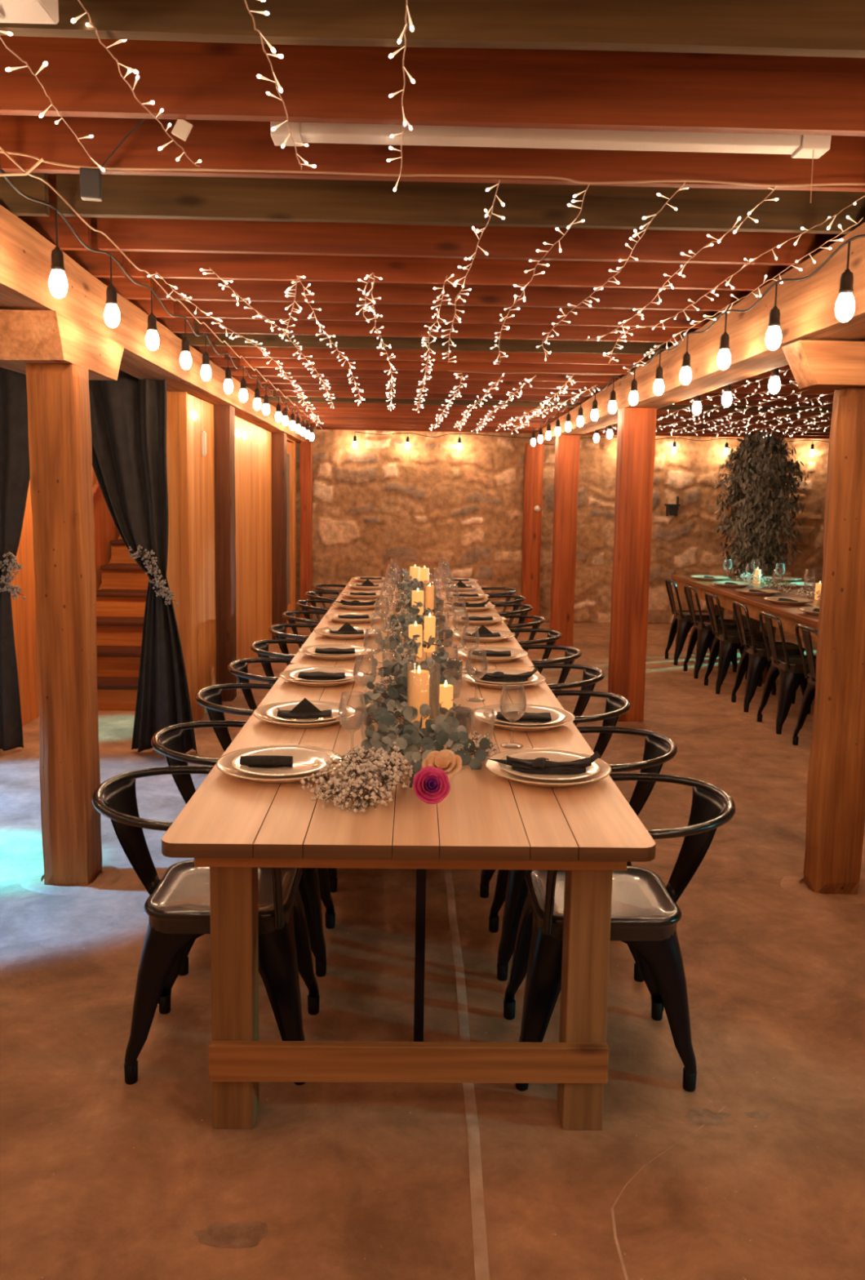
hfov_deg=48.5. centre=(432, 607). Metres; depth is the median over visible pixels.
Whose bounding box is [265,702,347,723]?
dinner plate
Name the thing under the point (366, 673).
wine glass
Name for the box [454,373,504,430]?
strand
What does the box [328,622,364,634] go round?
cloth napkin
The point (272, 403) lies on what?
ceiling beam
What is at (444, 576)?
wine glass
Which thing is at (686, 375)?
bulb
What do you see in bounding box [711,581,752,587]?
charger plate
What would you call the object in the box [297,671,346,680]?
cloth napkin
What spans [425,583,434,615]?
pillar candle
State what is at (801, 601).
charger plate
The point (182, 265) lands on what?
ceiling beam
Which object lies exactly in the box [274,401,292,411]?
ceiling beam
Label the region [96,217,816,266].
ceiling beam
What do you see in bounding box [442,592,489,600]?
charger plate
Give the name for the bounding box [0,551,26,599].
tie
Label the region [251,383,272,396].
ceiling beam
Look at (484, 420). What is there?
strand
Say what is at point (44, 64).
strand
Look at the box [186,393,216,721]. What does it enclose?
wall panel
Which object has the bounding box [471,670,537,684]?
dinner plate
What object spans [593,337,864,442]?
string
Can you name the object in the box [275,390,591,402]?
ceiling beam
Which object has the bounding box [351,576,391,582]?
charger plate
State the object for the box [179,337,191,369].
bulb
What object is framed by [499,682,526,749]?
wine glass
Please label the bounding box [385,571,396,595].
wine glass
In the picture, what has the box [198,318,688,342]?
joist
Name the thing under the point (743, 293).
ceiling beam
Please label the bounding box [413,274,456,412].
strand
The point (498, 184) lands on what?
strand
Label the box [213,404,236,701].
timber post
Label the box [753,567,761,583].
pillar candle
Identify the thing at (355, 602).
cloth napkin
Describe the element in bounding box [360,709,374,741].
tumbler
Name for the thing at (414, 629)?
pillar candle
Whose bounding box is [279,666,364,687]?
charger plate
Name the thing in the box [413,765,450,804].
rose
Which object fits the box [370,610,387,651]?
wine glass
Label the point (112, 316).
bulb
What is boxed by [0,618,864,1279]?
floor
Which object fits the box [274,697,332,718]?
cloth napkin
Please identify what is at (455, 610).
wine glass
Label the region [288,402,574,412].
ceiling beam
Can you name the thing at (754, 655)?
chair
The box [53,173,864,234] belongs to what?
joist
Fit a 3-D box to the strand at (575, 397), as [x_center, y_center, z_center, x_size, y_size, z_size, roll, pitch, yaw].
[0.973,-1.708,8.490,0.111,0.138,3.834,0,7,-4]
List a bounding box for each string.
[0,168,314,440]
[352,431,831,456]
[531,234,864,446]
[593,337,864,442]
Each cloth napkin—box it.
[240,755,293,767]
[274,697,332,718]
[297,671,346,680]
[315,647,355,654]
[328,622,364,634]
[334,598,379,605]
[337,614,369,619]
[350,591,376,595]
[355,578,378,586]
[360,577,382,579]
[444,599,490,607]
[447,578,469,581]
[448,580,472,587]
[453,593,479,596]
[462,616,493,621]
[462,667,537,682]
[465,624,501,637]
[471,649,511,657]
[486,751,600,774]
[496,711,551,722]
[724,582,737,584]
[748,589,767,592]
[777,597,797,601]
[813,608,820,612]
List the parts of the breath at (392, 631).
stem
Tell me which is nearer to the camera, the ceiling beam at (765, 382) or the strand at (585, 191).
the strand at (585, 191)
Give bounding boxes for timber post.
[0,310,124,886]
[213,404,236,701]
[271,432,286,639]
[299,441,312,619]
[520,443,543,623]
[550,435,580,649]
[608,406,657,721]
[782,339,864,893]
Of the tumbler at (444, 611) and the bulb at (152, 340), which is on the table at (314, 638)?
the tumbler at (444, 611)
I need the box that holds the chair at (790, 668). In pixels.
[757,611,816,734]
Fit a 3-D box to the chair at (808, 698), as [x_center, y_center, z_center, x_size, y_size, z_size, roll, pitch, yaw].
[2.426,0.488,5.684,0.512,0.760,0.365,1,7,-1]
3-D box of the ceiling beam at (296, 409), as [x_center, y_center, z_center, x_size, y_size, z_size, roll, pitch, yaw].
[-0.010,-1.903,8.834,2.524,0.244,0.047,1,7,-1]
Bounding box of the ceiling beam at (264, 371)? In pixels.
[251,367,622,382]
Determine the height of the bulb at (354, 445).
0.145 m
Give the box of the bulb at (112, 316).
[104,284,119,327]
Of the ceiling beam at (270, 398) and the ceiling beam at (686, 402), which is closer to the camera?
the ceiling beam at (686, 402)
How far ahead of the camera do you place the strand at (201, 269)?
4.66 m
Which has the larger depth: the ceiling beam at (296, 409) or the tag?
the ceiling beam at (296, 409)
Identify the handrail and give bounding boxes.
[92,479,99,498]
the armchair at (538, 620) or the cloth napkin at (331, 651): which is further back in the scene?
the armchair at (538, 620)
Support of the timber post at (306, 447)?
on the floor
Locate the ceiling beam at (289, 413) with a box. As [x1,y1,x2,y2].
[280,407,297,415]
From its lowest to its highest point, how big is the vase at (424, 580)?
0.230 m
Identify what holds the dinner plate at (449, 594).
on the charger plate at (443, 594)
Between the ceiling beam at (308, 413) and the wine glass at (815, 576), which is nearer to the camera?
the wine glass at (815, 576)
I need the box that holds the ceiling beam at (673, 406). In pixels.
[582,402,833,413]
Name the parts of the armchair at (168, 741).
leg, arm rail, leg, leg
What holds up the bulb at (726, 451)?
attached to the string at (354, 444)
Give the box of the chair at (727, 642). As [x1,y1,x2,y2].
[704,591,777,695]
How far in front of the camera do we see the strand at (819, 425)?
9.71 m
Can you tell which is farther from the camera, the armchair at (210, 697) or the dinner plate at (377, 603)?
the dinner plate at (377, 603)
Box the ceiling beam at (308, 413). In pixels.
[299,411,560,420]
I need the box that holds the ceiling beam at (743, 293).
[739,290,756,302]
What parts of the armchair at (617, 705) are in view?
leg, arm rail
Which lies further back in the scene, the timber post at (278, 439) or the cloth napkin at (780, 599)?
the timber post at (278, 439)
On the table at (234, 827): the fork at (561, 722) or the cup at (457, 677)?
the cup at (457, 677)
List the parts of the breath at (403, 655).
stem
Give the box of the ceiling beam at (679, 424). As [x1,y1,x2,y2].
[612,422,831,429]
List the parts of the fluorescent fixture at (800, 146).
pull cord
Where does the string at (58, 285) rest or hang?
hanging from the trim
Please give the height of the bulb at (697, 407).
0.145 m
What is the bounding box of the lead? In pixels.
[0,158,44,176]
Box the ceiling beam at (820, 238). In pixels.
[814,233,845,253]
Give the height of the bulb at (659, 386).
0.145 m
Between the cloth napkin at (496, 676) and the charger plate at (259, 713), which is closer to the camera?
the charger plate at (259, 713)
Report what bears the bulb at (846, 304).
attached to the string at (846, 304)
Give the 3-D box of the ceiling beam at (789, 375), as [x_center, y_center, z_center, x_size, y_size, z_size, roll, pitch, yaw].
[3.679,-1.581,6.220,4.838,0.244,0.048,1,7,-1]
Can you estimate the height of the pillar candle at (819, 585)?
0.138 m
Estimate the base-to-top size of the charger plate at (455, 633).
0.029 m
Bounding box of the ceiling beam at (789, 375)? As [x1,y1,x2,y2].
[635,364,795,378]
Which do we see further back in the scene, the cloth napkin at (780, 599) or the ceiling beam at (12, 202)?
the cloth napkin at (780, 599)
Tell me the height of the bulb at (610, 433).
0.145 m
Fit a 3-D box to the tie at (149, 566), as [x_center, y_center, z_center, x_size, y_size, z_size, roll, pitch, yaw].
[-1.535,-0.174,5.268,0.283,0.334,0.115,1,7,-1]
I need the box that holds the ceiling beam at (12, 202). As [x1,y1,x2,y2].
[0,168,49,216]
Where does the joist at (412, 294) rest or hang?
attached to the ceiling
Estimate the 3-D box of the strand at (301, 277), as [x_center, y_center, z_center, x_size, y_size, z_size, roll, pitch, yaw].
[-0.604,-1.473,5.809,0.272,0.146,4.477,1,7,0]
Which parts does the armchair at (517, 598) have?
arm rail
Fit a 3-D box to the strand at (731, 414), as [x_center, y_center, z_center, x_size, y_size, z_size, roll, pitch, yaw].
[2.592,-1.580,7.513,0.137,0.157,5.603,1,7,-1]
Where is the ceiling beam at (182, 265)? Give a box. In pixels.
[129,251,773,290]
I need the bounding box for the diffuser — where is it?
[0,12,4,19]
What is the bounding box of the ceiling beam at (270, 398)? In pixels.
[260,390,279,401]
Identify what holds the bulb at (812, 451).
attached to the string at (354, 444)
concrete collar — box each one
[20,863,121,894]
[780,872,864,904]
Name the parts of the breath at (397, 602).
stem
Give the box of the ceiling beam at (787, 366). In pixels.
[651,355,791,369]
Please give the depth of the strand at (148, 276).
5.03 m
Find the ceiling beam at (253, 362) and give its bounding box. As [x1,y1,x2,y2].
[240,357,635,374]
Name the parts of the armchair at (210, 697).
arm rail, leg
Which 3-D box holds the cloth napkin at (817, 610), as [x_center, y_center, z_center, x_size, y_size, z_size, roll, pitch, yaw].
[2.536,0.028,6.195,0.088,0.020,0.176,0,7,-6]
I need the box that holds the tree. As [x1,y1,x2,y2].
[714,431,808,630]
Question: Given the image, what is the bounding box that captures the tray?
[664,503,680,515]
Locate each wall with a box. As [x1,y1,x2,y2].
[8,466,119,726]
[296,426,831,623]
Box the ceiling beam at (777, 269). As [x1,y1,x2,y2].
[773,265,793,279]
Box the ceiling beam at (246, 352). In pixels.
[228,346,651,365]
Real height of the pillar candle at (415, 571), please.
0.183 m
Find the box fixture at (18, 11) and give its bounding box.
[0,0,58,24]
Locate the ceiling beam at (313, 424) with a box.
[312,422,542,430]
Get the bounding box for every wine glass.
[337,690,366,759]
[353,654,376,711]
[363,628,382,675]
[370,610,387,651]
[374,597,389,632]
[380,586,393,617]
[383,577,395,605]
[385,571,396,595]
[442,576,453,604]
[445,585,458,616]
[451,595,466,631]
[453,609,469,648]
[461,626,479,671]
[465,648,487,702]
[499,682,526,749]
[746,564,755,586]
[804,576,816,602]
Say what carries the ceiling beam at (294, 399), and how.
attached to the ceiling
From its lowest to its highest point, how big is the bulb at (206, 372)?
0.145 m
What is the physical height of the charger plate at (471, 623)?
0.029 m
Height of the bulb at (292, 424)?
0.145 m
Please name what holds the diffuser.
attached to the box fixture at (18, 11)
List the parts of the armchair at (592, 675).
arm rail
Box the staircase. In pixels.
[93,534,149,711]
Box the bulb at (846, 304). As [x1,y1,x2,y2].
[835,269,855,321]
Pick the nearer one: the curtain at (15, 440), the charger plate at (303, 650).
the charger plate at (303, 650)
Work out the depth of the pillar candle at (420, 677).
2.82 m
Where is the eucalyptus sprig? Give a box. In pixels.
[433,730,490,769]
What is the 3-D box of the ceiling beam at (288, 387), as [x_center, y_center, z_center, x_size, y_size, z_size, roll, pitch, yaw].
[0.019,-1.745,7.270,2.519,0.244,0.048,1,7,-1]
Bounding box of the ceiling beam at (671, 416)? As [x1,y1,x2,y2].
[657,413,832,422]
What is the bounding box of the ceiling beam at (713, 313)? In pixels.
[711,311,722,318]
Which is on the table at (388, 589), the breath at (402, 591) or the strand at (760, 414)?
the breath at (402, 591)
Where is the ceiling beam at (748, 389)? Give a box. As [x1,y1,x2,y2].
[610,382,835,395]
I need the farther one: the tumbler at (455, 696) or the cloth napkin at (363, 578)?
the cloth napkin at (363, 578)
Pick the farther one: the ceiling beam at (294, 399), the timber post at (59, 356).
the ceiling beam at (294, 399)
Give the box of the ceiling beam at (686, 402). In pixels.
[591,396,833,407]
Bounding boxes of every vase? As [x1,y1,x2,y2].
[407,661,439,724]
[423,580,436,616]
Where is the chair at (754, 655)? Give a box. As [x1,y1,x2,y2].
[731,600,811,714]
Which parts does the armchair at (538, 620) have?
arm rail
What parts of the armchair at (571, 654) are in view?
arm rail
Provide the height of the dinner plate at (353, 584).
0.021 m
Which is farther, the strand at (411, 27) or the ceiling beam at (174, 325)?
the ceiling beam at (174, 325)
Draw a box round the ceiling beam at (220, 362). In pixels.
[208,346,236,367]
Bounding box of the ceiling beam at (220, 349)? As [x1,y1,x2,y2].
[191,333,224,357]
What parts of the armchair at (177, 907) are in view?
leg, leg, arm rail, seat, leg, leg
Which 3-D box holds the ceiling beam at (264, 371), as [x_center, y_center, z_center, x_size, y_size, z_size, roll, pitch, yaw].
[0.035,-1.666,6.488,2.519,0.244,0.048,1,7,-1]
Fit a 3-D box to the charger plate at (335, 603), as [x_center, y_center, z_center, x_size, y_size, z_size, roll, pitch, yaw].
[-0.472,-0.009,6.113,0.332,0.029,0.332,1,7,-1]
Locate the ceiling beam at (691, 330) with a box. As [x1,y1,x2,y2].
[688,328,864,341]
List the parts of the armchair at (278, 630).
arm rail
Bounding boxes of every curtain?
[0,367,30,751]
[89,369,196,754]
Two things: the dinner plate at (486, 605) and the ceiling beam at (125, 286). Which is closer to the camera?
the ceiling beam at (125, 286)
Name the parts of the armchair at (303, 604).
arm rail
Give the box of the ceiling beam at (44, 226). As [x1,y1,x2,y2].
[11,173,91,250]
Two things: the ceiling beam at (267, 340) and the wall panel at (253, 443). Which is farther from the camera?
the wall panel at (253, 443)
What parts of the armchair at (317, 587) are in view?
arm rail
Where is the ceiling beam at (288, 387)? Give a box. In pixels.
[268,383,599,396]
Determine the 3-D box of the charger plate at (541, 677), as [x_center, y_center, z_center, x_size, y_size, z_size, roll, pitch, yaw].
[0.275,0.286,3.754,0.332,0.029,0.332,1,7,-1]
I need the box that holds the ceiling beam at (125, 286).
[98,251,152,299]
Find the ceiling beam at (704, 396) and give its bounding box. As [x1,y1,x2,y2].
[600,390,834,401]
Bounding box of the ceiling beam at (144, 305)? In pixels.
[128,278,175,317]
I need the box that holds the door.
[286,437,296,629]
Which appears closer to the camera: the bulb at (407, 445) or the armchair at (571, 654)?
the armchair at (571, 654)
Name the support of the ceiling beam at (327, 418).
attached to the ceiling
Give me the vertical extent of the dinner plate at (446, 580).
0.021 m
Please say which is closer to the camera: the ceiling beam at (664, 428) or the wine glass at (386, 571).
the wine glass at (386, 571)
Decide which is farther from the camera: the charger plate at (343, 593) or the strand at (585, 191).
the charger plate at (343, 593)
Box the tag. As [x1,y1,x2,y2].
[171,119,192,141]
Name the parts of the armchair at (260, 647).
arm rail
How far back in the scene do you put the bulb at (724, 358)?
3.78 m
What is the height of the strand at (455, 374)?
0.139 m
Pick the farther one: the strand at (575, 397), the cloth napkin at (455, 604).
the strand at (575, 397)
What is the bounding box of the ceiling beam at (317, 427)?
[316,426,538,433]
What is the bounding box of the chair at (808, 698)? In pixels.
[792,623,818,745]
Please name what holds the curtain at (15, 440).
hanging from the curtain rod
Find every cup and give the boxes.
[431,651,448,671]
[433,614,445,631]
[438,629,453,647]
[444,657,462,679]
[448,706,471,734]
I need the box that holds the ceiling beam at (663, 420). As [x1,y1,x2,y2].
[657,418,832,426]
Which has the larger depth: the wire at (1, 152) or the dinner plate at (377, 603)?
the dinner plate at (377, 603)
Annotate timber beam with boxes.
[0,207,306,442]
[535,221,864,444]
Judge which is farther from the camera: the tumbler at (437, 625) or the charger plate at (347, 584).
the charger plate at (347, 584)
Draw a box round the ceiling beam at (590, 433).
[584,431,831,439]
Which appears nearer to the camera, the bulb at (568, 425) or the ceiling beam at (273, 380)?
the ceiling beam at (273, 380)
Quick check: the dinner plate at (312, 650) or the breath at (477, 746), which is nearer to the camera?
the breath at (477, 746)
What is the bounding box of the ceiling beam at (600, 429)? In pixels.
[592,428,831,435]
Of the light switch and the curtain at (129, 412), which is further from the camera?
the light switch
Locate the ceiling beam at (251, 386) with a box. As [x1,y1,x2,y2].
[246,375,265,390]
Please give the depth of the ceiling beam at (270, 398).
8.02 m
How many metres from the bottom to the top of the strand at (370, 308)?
0.166 m
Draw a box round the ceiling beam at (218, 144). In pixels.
[0,115,864,191]
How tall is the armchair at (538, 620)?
0.725 m
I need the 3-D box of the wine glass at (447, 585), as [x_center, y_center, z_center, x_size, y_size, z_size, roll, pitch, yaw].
[0.119,-0.039,5.794,0.079,0.184,0.079,-3,8,-33]
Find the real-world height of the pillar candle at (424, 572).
0.168 m
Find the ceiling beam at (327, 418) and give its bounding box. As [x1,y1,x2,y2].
[304,415,554,423]
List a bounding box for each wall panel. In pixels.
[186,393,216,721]
[235,415,271,666]
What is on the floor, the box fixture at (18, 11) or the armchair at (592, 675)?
the armchair at (592, 675)
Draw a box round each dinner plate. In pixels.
[231,747,333,776]
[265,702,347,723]
[288,667,357,682]
[306,644,365,656]
[321,626,373,635]
[331,613,377,619]
[337,600,379,606]
[345,591,382,595]
[351,582,385,586]
[355,577,387,580]
[444,577,474,582]
[444,584,478,588]
[447,592,484,597]
[448,602,490,608]
[454,614,501,622]
[457,630,509,638]
[462,647,521,658]
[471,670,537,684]
[484,706,565,726]
[498,751,599,780]
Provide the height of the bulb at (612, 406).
0.145 m
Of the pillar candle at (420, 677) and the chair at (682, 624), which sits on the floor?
the chair at (682, 624)
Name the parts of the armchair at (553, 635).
arm rail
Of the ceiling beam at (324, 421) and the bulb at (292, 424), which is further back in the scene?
the ceiling beam at (324, 421)
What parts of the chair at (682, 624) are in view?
leg, frame, leg, seat, leg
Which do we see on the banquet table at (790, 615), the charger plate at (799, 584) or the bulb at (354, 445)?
the charger plate at (799, 584)
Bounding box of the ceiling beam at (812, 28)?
[0,0,864,58]
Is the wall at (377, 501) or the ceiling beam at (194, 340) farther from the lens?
the wall at (377, 501)
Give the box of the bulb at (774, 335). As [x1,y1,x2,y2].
[765,306,782,350]
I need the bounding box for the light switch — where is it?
[201,431,206,456]
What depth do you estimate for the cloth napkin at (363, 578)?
7.87 m
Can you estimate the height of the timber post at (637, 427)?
2.070 m
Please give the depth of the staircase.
6.94 m
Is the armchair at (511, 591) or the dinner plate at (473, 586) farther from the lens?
the armchair at (511, 591)
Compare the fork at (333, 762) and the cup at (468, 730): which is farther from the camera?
the cup at (468, 730)
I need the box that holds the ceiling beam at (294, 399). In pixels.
[282,396,582,407]
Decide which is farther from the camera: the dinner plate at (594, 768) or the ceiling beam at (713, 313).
the ceiling beam at (713, 313)
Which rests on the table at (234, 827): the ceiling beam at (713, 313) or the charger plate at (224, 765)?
the charger plate at (224, 765)
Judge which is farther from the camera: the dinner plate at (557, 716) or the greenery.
the greenery
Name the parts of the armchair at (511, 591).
arm rail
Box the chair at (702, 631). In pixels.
[684,584,748,679]
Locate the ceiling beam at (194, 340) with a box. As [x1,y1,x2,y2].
[172,318,209,346]
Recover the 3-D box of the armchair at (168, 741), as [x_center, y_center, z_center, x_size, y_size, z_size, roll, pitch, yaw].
[-0.612,0.763,3.112,0.567,0.725,0.495,1,7,-1]
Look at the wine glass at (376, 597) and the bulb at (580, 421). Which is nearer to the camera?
the wine glass at (376, 597)
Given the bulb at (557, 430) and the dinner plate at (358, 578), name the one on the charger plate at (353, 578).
the dinner plate at (358, 578)
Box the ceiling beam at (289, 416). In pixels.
[287,411,302,419]
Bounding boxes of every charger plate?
[216,744,343,783]
[253,700,356,728]
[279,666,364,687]
[297,644,372,660]
[314,626,379,639]
[324,612,382,623]
[332,600,384,609]
[339,591,386,599]
[346,582,389,590]
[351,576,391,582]
[438,577,478,584]
[439,584,482,591]
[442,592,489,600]
[444,602,495,611]
[448,613,506,625]
[450,629,515,642]
[454,646,528,662]
[460,668,546,689]
[472,703,575,731]
[484,748,611,787]
[690,574,728,581]
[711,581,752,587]
[735,588,781,595]
[764,576,802,582]
[764,596,813,604]
[789,582,815,588]
[798,606,820,615]
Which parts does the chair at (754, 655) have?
leg, frame, leg, seat, leg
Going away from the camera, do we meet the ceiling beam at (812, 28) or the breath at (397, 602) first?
the ceiling beam at (812, 28)
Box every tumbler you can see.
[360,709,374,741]
[386,631,402,652]
[433,599,444,615]
[435,610,448,629]
[435,625,450,646]
[440,644,457,668]
[442,669,462,698]
[470,708,494,742]
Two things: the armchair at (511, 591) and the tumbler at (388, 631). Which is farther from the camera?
the armchair at (511, 591)
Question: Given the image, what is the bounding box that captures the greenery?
[736,572,822,599]
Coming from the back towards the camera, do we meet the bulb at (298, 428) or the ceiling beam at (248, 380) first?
the bulb at (298, 428)
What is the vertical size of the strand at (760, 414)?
0.156 m
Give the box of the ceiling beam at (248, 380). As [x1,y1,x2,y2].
[232,367,257,383]
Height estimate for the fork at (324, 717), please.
0.008 m
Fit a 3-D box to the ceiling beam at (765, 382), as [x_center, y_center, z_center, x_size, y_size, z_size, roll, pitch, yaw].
[3.672,-1.620,6.611,4.841,0.244,0.049,1,7,-1]
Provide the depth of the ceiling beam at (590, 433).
10.90 m
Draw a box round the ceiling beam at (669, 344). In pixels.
[667,342,675,348]
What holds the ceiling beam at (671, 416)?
attached to the ceiling
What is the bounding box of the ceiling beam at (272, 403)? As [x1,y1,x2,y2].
[268,396,284,406]
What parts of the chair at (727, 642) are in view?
leg, frame, leg, seat, leg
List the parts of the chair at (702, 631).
leg, frame, leg, seat, leg, leg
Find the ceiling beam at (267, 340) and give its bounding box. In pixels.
[214,333,666,355]
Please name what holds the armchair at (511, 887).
on the floor
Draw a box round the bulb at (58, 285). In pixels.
[48,246,67,297]
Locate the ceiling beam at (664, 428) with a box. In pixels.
[549,423,831,432]
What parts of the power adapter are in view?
cord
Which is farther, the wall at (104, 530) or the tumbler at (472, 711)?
the wall at (104, 530)
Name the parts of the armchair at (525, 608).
arm rail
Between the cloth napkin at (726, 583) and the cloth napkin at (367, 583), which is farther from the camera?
the cloth napkin at (726, 583)
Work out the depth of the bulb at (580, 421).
7.07 m
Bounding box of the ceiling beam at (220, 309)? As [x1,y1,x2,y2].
[179,300,711,328]
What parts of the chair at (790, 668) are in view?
leg, frame, leg, seat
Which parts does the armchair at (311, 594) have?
arm rail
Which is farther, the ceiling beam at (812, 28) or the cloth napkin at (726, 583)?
the cloth napkin at (726, 583)
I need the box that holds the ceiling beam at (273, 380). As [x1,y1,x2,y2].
[260,376,610,390]
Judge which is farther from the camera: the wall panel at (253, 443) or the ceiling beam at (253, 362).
the wall panel at (253, 443)
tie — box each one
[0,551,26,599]
[128,544,178,605]
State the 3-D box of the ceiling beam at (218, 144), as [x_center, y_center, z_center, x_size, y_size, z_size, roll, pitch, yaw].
[0.106,-1.272,2.578,2.522,0.244,0.049,1,7,-1]
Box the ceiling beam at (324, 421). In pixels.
[308,419,548,427]
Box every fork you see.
[291,716,337,719]
[302,761,337,765]
[514,721,564,724]
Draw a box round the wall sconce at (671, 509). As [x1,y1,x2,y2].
[664,496,680,516]
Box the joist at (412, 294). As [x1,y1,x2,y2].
[157,278,740,311]
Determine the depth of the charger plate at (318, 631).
4.82 m
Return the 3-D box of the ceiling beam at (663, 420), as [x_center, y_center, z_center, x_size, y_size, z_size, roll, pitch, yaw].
[3.622,-1.896,9.348,4.840,0.244,0.049,1,7,-1]
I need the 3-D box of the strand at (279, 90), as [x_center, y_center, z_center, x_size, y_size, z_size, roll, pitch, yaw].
[-0.322,-1.050,1.846,0.082,0.061,1.328,1,7,-1]
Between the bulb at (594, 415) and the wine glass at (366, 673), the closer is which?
the wine glass at (366, 673)
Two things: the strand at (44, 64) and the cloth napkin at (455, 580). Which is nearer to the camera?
the strand at (44, 64)
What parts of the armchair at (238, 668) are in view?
arm rail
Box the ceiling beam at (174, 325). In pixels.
[155,300,194,333]
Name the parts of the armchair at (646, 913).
leg, leg, seat, arm rail, leg, leg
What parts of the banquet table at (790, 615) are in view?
leg, leg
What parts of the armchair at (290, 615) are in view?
arm rail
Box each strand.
[0,30,104,171]
[71,0,201,167]
[147,271,323,425]
[200,267,334,408]
[244,0,316,169]
[278,275,364,405]
[355,272,397,410]
[386,0,414,191]
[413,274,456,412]
[429,373,467,430]
[441,179,505,362]
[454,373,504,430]
[471,374,537,432]
[490,184,589,364]
[496,376,575,431]
[507,384,599,434]
[537,182,688,360]
[584,186,778,340]
[603,195,864,363]
[623,215,863,373]
[656,381,797,431]
[657,368,790,420]
[667,389,808,435]
[688,392,833,435]
[714,402,833,436]
[737,411,831,435]
[764,417,832,436]
[783,425,831,436]
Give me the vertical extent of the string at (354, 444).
0.188 m
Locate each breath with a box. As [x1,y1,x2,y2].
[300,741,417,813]
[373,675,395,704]
[383,622,405,643]
[385,642,415,662]
[389,594,407,614]
[396,588,412,599]
[396,608,412,620]
[418,731,499,759]
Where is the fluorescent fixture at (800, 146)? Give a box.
[270,121,831,203]
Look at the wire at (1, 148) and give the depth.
3.29 m
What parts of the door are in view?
pane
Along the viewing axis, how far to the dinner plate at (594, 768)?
2.54 m
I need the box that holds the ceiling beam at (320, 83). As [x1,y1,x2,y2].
[0,36,864,136]
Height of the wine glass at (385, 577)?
0.184 m
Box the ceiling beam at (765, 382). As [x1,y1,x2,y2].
[622,374,798,386]
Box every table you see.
[161,663,656,1129]
[290,605,533,667]
[332,577,494,608]
[671,574,821,684]
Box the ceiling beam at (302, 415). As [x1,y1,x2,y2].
[294,415,306,422]
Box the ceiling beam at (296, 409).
[294,407,567,416]
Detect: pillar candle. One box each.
[408,621,422,657]
[409,564,420,582]
[411,588,423,623]
[411,665,429,728]
[420,565,429,587]
[423,613,435,652]
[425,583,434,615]
[440,680,453,710]
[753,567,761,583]
[815,581,822,599]
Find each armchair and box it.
[92,765,319,1085]
[151,720,335,977]
[195,683,337,892]
[227,657,292,710]
[250,639,306,684]
[268,623,317,666]
[282,610,327,648]
[296,599,335,632]
[304,591,341,620]
[312,583,346,608]
[480,586,517,611]
[480,689,631,897]
[487,594,525,624]
[488,726,677,982]
[493,603,533,639]
[499,614,545,651]
[503,772,736,1092]
[509,628,562,674]
[520,644,582,697]
[533,663,604,726]
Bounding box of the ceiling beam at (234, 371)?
[219,357,247,375]
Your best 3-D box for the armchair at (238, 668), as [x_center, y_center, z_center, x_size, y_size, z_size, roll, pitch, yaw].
[-0.637,0.614,4.352,0.567,0.725,0.495,1,7,-2]
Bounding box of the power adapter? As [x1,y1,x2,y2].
[79,118,146,201]
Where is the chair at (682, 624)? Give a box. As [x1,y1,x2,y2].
[665,577,720,665]
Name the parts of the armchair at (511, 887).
leg, leg, arm rail, leg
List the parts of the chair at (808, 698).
leg, frame, seat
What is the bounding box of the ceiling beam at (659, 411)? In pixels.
[657,409,832,417]
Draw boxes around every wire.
[0,146,323,430]
[0,151,864,186]
[448,370,622,375]
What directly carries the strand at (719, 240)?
hanging from the ceiling beam at (182, 265)
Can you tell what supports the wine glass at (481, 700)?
on the table at (234, 827)
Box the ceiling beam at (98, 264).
[61,217,125,277]
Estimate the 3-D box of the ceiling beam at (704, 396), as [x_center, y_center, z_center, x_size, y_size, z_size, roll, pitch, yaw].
[3.657,-1.699,7.393,4.838,0.244,0.049,1,7,-1]
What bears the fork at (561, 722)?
on the dinner plate at (557, 716)
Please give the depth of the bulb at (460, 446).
10.91 m
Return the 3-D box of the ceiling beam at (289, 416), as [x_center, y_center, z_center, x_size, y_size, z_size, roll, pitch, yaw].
[-2.834,-2.022,9.564,3.060,0.244,0.049,1,7,-1]
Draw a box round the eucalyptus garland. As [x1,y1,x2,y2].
[360,568,468,787]

